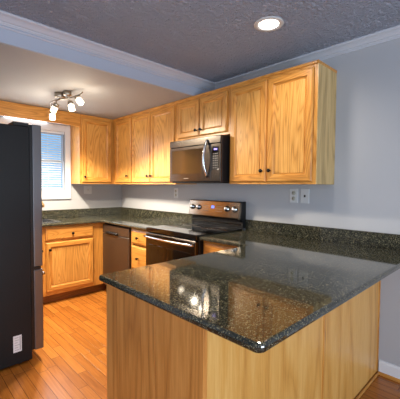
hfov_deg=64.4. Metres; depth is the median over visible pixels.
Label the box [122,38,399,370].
wall
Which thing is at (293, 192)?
wall outlet
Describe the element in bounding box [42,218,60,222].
sink
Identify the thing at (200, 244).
oven
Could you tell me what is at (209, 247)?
base cabinet
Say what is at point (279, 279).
countertop
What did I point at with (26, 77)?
ceiling
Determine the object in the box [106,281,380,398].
base cabinet
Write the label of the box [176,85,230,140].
upper cabinet
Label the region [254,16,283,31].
recessed light
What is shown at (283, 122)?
upper cabinet
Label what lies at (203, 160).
microwave
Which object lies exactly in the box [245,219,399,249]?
backsplash
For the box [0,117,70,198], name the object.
window
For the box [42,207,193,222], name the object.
backsplash
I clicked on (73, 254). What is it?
base cabinet
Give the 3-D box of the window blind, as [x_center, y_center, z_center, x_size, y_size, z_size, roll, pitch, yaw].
[-2.071,-0.488,3.967,0.736,0.767,0.027,-2,3,-44]
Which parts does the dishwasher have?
control panel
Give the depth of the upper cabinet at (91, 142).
4.18 m
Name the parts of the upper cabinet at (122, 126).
moulding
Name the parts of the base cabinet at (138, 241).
drawer, drawer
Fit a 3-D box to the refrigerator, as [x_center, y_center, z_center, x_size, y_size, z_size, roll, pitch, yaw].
[-1.776,0.331,2.490,0.871,1.794,0.889,-2,3,-44]
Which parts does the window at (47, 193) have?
sash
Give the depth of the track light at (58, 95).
3.09 m
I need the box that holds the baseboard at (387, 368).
[379,359,399,378]
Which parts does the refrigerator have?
door, freezer drawer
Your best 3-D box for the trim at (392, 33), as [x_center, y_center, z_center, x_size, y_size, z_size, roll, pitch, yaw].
[1.963,-1.089,1.474,0.082,0.053,5.277,-2,3,-44]
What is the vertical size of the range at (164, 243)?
1.192 m
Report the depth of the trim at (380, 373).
2.23 m
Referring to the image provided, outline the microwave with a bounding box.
[170,135,229,183]
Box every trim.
[0,10,214,89]
[215,25,399,88]
[378,371,399,382]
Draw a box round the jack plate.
[300,189,308,202]
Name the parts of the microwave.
door, handle, control panel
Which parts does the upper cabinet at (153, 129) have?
door, moulding, door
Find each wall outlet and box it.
[174,188,177,197]
[290,189,297,202]
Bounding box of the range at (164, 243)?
[144,199,245,265]
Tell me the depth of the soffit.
2.43 m
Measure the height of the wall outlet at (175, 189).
0.120 m
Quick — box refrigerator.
[0,121,44,369]
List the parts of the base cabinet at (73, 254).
drawer, door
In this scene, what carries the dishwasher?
on the floor
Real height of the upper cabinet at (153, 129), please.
0.884 m
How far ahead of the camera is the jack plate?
2.67 m
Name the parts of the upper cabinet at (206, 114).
door, moulding, door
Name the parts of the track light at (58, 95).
lamp shade, lamp shade, lamp shade, lamp shade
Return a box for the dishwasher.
[103,223,130,284]
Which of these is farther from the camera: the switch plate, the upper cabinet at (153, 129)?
the switch plate
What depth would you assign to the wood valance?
3.65 m
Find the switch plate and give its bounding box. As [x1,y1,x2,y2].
[84,186,91,193]
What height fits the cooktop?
0.048 m
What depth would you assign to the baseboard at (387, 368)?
2.24 m
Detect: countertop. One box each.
[42,207,193,229]
[99,219,399,352]
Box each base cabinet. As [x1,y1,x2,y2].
[41,227,43,296]
[43,223,105,303]
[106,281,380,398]
[131,228,146,268]
[204,241,235,253]
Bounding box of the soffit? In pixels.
[0,25,211,95]
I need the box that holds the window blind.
[41,130,63,190]
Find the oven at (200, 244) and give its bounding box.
[157,233,203,254]
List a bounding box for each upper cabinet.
[70,114,113,183]
[114,114,131,183]
[132,101,193,183]
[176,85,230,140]
[230,59,336,184]
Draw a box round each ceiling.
[0,0,399,82]
[0,43,190,119]
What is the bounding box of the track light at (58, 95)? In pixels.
[49,90,83,119]
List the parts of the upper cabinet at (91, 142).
door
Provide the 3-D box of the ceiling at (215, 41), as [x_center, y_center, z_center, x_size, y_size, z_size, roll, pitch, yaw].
[0.159,-1.087,-0.343,5.400,0.060,5.377,-2,3,-44]
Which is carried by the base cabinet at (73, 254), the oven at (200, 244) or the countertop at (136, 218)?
the countertop at (136, 218)
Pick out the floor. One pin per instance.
(71, 363)
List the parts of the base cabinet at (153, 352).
panel, panel, panel, panel, shoe moulding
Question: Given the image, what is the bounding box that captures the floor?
[0,289,399,398]
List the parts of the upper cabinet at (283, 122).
door, moulding, door, panel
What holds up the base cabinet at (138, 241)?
on the floor
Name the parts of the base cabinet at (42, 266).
frame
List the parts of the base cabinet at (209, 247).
frame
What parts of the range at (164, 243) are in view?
handle, oven door, control panel, vent trim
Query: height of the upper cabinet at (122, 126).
0.884 m
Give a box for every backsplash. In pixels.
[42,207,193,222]
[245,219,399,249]
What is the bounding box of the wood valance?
[0,100,79,125]
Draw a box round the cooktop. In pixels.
[146,222,241,240]

